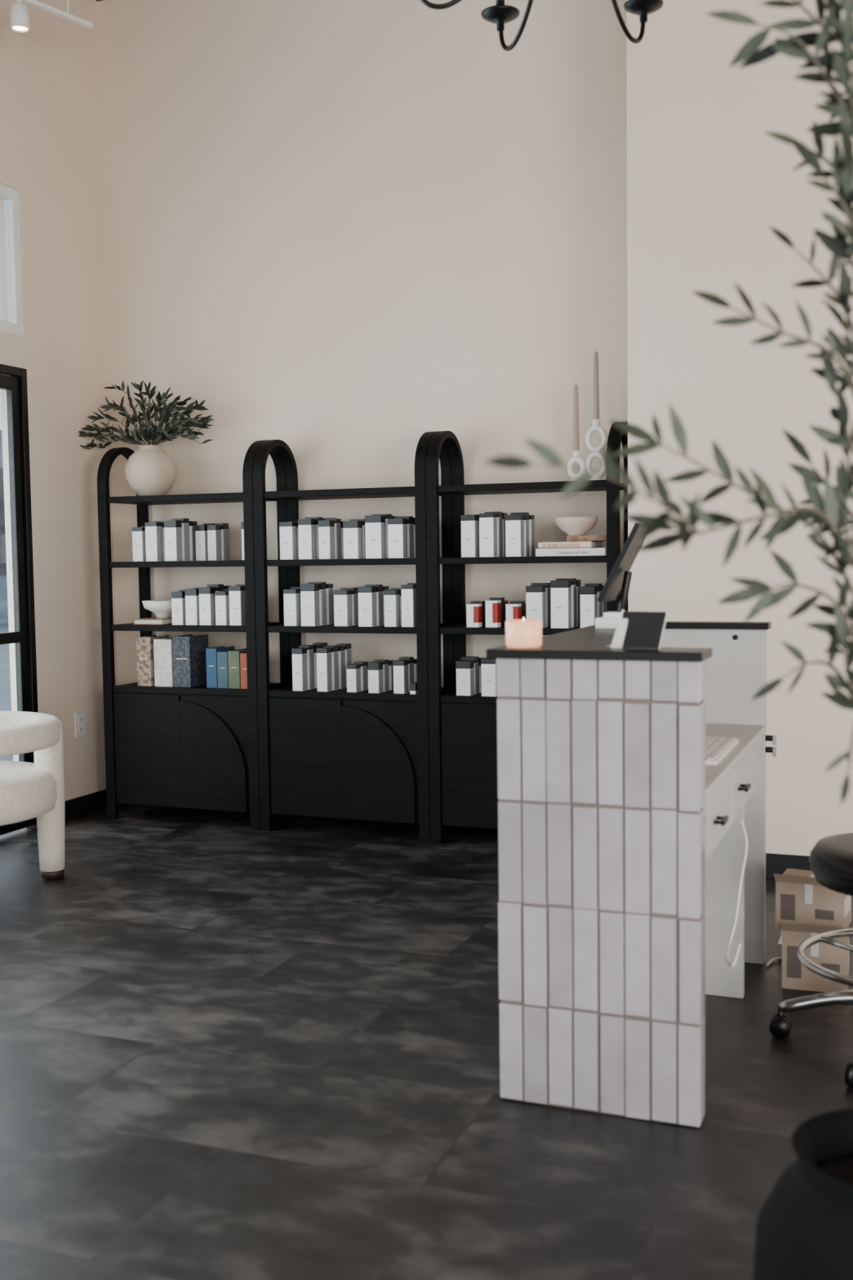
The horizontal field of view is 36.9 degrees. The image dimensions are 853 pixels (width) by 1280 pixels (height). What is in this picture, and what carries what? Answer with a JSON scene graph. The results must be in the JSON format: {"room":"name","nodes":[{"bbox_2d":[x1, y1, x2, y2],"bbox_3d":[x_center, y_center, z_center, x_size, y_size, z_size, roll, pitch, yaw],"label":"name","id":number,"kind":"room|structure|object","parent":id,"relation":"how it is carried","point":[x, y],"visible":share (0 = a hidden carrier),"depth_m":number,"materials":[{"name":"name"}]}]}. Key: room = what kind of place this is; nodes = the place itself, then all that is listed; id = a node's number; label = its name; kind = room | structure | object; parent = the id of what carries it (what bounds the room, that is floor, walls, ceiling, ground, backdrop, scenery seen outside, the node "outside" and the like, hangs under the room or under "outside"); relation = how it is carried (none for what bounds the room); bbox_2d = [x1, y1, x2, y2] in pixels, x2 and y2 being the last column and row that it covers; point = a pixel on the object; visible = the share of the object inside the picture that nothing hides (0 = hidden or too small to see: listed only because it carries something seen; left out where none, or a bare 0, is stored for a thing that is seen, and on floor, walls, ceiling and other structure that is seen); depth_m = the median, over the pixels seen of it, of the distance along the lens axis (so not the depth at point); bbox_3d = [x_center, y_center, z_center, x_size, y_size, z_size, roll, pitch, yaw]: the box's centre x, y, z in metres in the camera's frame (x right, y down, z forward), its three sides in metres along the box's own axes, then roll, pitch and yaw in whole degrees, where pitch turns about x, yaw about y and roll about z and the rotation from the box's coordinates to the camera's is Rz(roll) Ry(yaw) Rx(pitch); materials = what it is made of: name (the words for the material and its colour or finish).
{"room":"salon","nodes":[
{"label":"salon","id":0,"kind":"room"},
{"bbox_2d":[0,0,117,800],"bbox_3d":[-2.004,-1.105,5.674,0.150,4.020,1.803,1,4,21],"label":"wall","id":1,"kind":"structure","parent":0,"point":[62,231],"depth_m":6.13,"materials":[{"name":"beige paint"}]},
{"bbox_2d":[0,183,23,336],"bbox_3d":[-2.086,-1.682,5.322,0.050,0.656,1.165,1,4,21],"label":"window","id":2,"kind":"structure","parent":1,"relation":"in","point":[15,325],"depth_m":5.82,"materials":[{"name":"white glass"}]},
{"bbox_2d":[74,711,85,737],"bbox_3d":[-1.699,0.414,6.285,0.010,0.120,0.074,1,4,21],"label":"wall outlet","id":3,"kind":"object","parent":1,"relation":"attached to","point":[80,722],"visible":1,"depth_m":6.28,"materials":[{"name":"white plastic"}]},
{"bbox_2d":[64,789,119,821],"bbox_3d":[-1.692,0.816,6.313,0.012,0.095,0.616,1,4,21],"label":"baseboard","id":4,"kind":"structure","parent":1,"relation":"attached to","point":[83,805],"depth_m":6.32,"materials":[{"name":"black wood"}]},
{"bbox_2d":[97,0,627,687],"bbox_3d":[-0.359,-1.153,6.080,2.920,4.020,0.150,1,4,21],"label":"wall","id":5,"kind":"structure","parent":0,"point":[352,231],"depth_m":5.94,"materials":[{"name":"beige paint"}]},
{"bbox_2d":[0,804,852,1279],"bbox_3d":[0.202,1.204,1.470,7.362,0.100,8.623,1,4,21],"label":"floor","id":6,"kind":"structure","parent":0,"point":[229,1050],"depth_m":3.05,"materials":[{"name":"grey concrete"}]},
{"bbox_2d":[0,711,65,879],"bbox_3d":[-1.782,0.632,4.987,0.708,0.636,0.708,1,4,21],"label":"armchair","id":7,"kind":"object","parent":6,"relation":"on","point":[28,790],"visible":1,"depth_m":4.96,"materials":[{"name":"white fabric"}]},
{"bbox_2d":[97,440,293,830],"bbox_3d":[-1.107,-0.036,6.161,0.839,1.800,0.355,1,4,21],"label":"bookcase","id":8,"kind":"object","parent":6,"relation":"on","point":[197,747],"visible":0.73,"depth_m":6.05,"materials":[{"name":"black wood"}]},
{"bbox_2d":[78,380,213,496],"bbox_3d":[-1.329,-0.969,6.184,0.775,0.557,0.353,1,4,21],"label":"vase","id":9,"kind":"object","parent":8,"relation":"on","point":[149,470],"visible":0.99,"depth_m":6.13,"materials":[{"name":"beige ceramic"}]},
{"bbox_2d":[133,617,172,624],"bbox_3d":[-1.294,-0.093,6.201,0.160,0.026,0.200,1,4,21],"label":"flat book","id":10,"kind":"object","parent":8,"relation":"on","point":[153,620],"visible":0.75,"depth_m":6.12,"materials":[{"name":"beige paper"}]},
{"bbox_2d":[142,600,172,617],"bbox_3d":[-1.275,-0.149,6.189,0.196,0.086,0.196,1,4,21],"label":"footed bowl","id":11,"kind":"object","parent":10,"relation":"on","point":[161,608],"visible":0.88,"depth_m":6.12,"materials":[{"name":"white ceramic"}]},
{"bbox_2d":[136,634,247,688],"bbox_3d":[-1.074,0.098,6.112,0.614,0.240,0.171,1,4,21],"label":"books","id":12,"kind":"object","parent":8,"relation":"in","point":[182,660],"visible":0.87,"depth_m":6.07,"materials":[{"name":"paper"}]},
{"bbox_2d":[253,431,455,842],"bbox_3d":[-0.323,-0.027,5.856,0.839,1.800,0.355,1,4,21],"label":"bookcase","id":13,"kind":"object","parent":6,"relation":"on","point":[362,755],"visible":0.92,"depth_m":5.75,"materials":[{"name":"black wood"}]},
{"bbox_2d":[132,511,534,561],"bbox_3d":[-0.451,-0.473,5.876,1.946,0.202,0.299,1,4,21],"label":"cartons","id":14,"kind":"object","parent":13,"relation":"on","point":[488,534],"visible":0.88,"depth_m":5.74},
{"bbox_2d":[171,577,605,628],"bbox_3d":[-0.209,-0.170,5.779,2.046,0.206,0.253,1,4,21],"label":"cartons","id":15,"kind":"object","parent":13,"relation":"in","point":[561,602],"visible":0.89,"depth_m":5.73},
{"bbox_2d":[291,642,497,696],"bbox_3d":[-0.048,0.128,5.731,1.115,0.204,0.243,1,4,21],"label":"cartons","id":16,"kind":"object","parent":13,"relation":"in","point":[321,666],"visible":0.8,"depth_m":5.75},
{"bbox_2d":[425,424,628,843],"bbox_3d":[0.460,-0.017,5.552,0.839,1.800,0.355,1,4,21],"label":"bookcase","id":17,"kind":"object","parent":6,"relation":"on","point":[464,748],"visible":0.57,"depth_m":5.51,"materials":[{"name":"black wood"}]},
{"bbox_2d":[466,597,526,627],"bbox_3d":[0.307,-0.120,5.537,0.233,0.125,0.150,1,4,21],"label":"cartons","id":18,"kind":"object","parent":17,"relation":"on","point":[494,612],"visible":0.83,"depth_m":5.49},
{"bbox_2d":[535,535,606,556],"bbox_3d":[0.636,-0.398,5.416,0.298,0.084,0.221,1,4,21],"label":"stacked books","id":19,"kind":"object","parent":17,"relation":"in","point":[575,545],"visible":1,"depth_m":5.32,"materials":[{"name":"white paper"}]},
{"bbox_2d":[554,516,598,535],"bbox_3d":[0.633,-0.479,5.412,0.186,0.078,0.186,1,4,21],"label":"ceramic bowl","id":20,"kind":"object","parent":19,"relation":"on","point":[571,526],"visible":0.88,"depth_m":5.35,"materials":[{"name":"white ceramic"}]},
{"bbox_2d":[566,382,586,480],"bbox_3d":[0.635,-0.879,5.426,0.072,0.425,0.064,-2,4,-18],"label":"candle holder","id":21,"kind":"object","parent":17,"relation":"on","point":[575,452],"visible":0.84,"depth_m":5.42,"materials":[{"name":"white ceramic"}]},
{"bbox_2d":[585,348,608,479],"bbox_3d":[0.717,-0.946,5.400,0.064,0.560,0.088,-4,5,-37],"label":"candle holder","id":22,"kind":"object","parent":17,"relation":"on","point":[596,451],"visible":0.83,"depth_m":5.39,"materials":[{"name":"white ceramic"}]},
{"bbox_2d":[485,621,777,1127],"bbox_3d":[0.605,0.502,3.404,0.510,1.040,1.254,1,4,21],"label":"reception desk","id":23,"kind":"object","parent":6,"relation":"on","point":[621,851],"visible":0.97,"depth_m":2.85,"materials":[{"name":"beige tile"}]},
{"bbox_2d":[505,617,542,648],"bbox_3d":[0.222,-0.018,2.924,0.084,0.070,0.084,1,4,21],"label":"candle jar","id":24,"kind":"object","parent":23,"relation":"on","point":[519,633],"visible":1,"depth_m":2.89,"materials":[{"name":"wax"}]},
{"bbox_2d":[595,523,645,628],"bbox_3d":[0.557,-0.182,3.642,0.134,0.294,0.170,1,4,21],"label":"tablet stand","id":25,"kind":"object","parent":23,"relation":"on","point":[620,576],"visible":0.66,"depth_m":3.62,"materials":[{"name":"black metal"}]},
{"bbox_2d":[610,609,667,648],"bbox_3d":[0.477,-0.023,2.856,0.110,0.088,0.079,2,5,35],"label":"card terminal","id":26,"kind":"object","parent":23,"relation":"on","point":[634,629],"visible":0.96,"depth_m":2.85,"materials":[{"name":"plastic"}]},
{"bbox_2d":[705,736,738,764],"bbox_3d":[0.722,0.285,3.342,0.130,0.016,0.400,1,4,21],"label":"keyboard","id":27,"kind":"object","parent":23,"relation":"on","point":[716,748],"visible":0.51,"depth_m":3.33,"materials":[{"name":"white plastic"}]},
{"bbox_2d":[725,819,747,966],"bbox_3d":[0.775,0.624,3.185,0.038,0.314,0.249,1,4,21],"label":"charging cord","id":28,"kind":"object","parent":23,"relation":"attached to","point":[734,925],"visible":1,"depth_m":3.20,"materials":[{"name":"plastic"}]},
{"bbox_2d":[483,0,852,1279],"bbox_3d":[0.505,-0.040,1.735,1.046,2.340,0.575,-2,4,-13],"label":"tree","id":29,"kind":"object","parent":6,"relation":"on","point":[804,1229],"visible":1,"depth_m":1.72,"materials":[{"name":"green plant"}]},
{"bbox_2d":[766,928,782,966],"bbox_3d":[1.130,0.928,3.981,0.108,0.100,0.301,1,4,21],"label":"power strip","id":30,"kind":"object","parent":6,"relation":"on","point":[780,944],"visible":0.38,"depth_m":3.94,"materials":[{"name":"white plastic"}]},
{"bbox_2d":[768,832,852,1086],"bbox_3d":[1.160,0.767,3.204,0.581,0.522,0.607,1,4,21],"label":"stool","id":31,"kind":"object","parent":6,"relation":"on","point":[831,859],"visible":1,"depth_m":3.21,"materials":[{"name":"black leather"}]},
{"bbox_2d":[781,923,848,992],"bbox_3d":[1.126,0.897,3.704,0.188,0.198,0.207,1,4,21],"label":"carton","id":32,"kind":"object","parent":6,"relation":"on","point":[795,975],"visible":0.59,"depth_m":3.64,"materials":[{"name":"cardboard"}]},
{"bbox_2d":[773,868,852,928],"bbox_3d":[1.118,0.743,3.699,0.186,0.165,0.201,1,4,27],"label":"carton","id":33,"kind":"object","parent":32,"relation":"on","point":[800,899],"visible":0.84,"depth_m":3.64,"materials":[{"name":"cardboard"}]},
{"bbox_2d":[626,0,852,856],"bbox_3d":[2.976,-1.094,4.503,4.442,4.020,0.673,1,4,21],"label":"wall","id":34,"kind":"structure","parent":0,"point":[706,184],"depth_m":4.84,"materials":[{"name":"beige paint"}]},
{"bbox_2d":[765,853,811,878],"bbox_3d":[2.808,0.885,4.339,4.292,0.095,0.012,1,4,21],"label":"baseboard","id":35,"kind":"structure","parent":34,"relation":"attached to","point":[778,864],"depth_m":4.89,"materials":[{"name":"black wood"}]},
{"bbox_3d":[0.148,-2.907,1.202,7.362,0.100,8.623,1,4,21],"label":"ceiling","id":36,"kind":"structure","parent":0,"visible":0},
{"bbox_2d":[10,0,93,32],"bbox_3d":[-1.783,-2.817,5.219,0.076,0.550,1.016,2,5,37],"label":"track light","id":37,"kind":"object","parent":36,"relation":"hanging from","point":[20,19],"visible":1,"depth_m":5.37,"materials":[{"name":"white metal"}]},
{"bbox_2d":[420,0,462,9],"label":"chandelier","id":38,"kind":"object","parent":36,"relation":"hanging from","point":[437,6],"depth_m":3.23,"materials":[{"name":"black metal"}]},
{"bbox_2d":[480,0,533,51],"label":"chandelier","id":39,"kind":"object","parent":36,"relation":"hanging from","point":[500,14],"depth_m":3.52,"materials":[{"name":"black metal"}]},
{"bbox_2d":[611,0,663,44],"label":"chandelier","id":40,"kind":"object","parent":36,"relation":"hanging from","point":[642,8],"depth_m":3.48,"materials":[{"name":"black metal"}]},
{"label":"outside","id":41,"kind":"structure","parent":0,"visible":0},
{"bbox_2d":[0,626,13,760],"bbox_3d":[-14.993,1.075,8.609,25.838,0.130,45.000,1,4,21],"label":"sidewalk","id":42,"kind":"structure","parent":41,"point":[5,674],"depth_m":14.86,"materials":[{"name":"concrete"}]},
{"bbox_2d":[0,430,8,627],"bbox_3d":[-12.101,-2.092,23.931,4.050,4.120,44.000,1,4,21],"label":"building","id":43,"kind":"structure","parent":42,"relation":"on","point":[3,580],"depth_m":26.75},
{"bbox_3d":[-3.539,-0.828,1.736,0.150,4.020,6.670,1,4,21],"label":"wall","id":44,"kind":"structure","parent":0,"visible":0},
{"bbox_2d":[0,364,38,835],"bbox_3d":[-2.046,-0.143,5.415,0.102,2.134,1.165,1,4,21],"label":"door","id":45,"kind":"structure","parent":44,"relation":"in","point":[13,380],"depth_m":5.88,"materials":[{"name":"black metal"}]}
]}

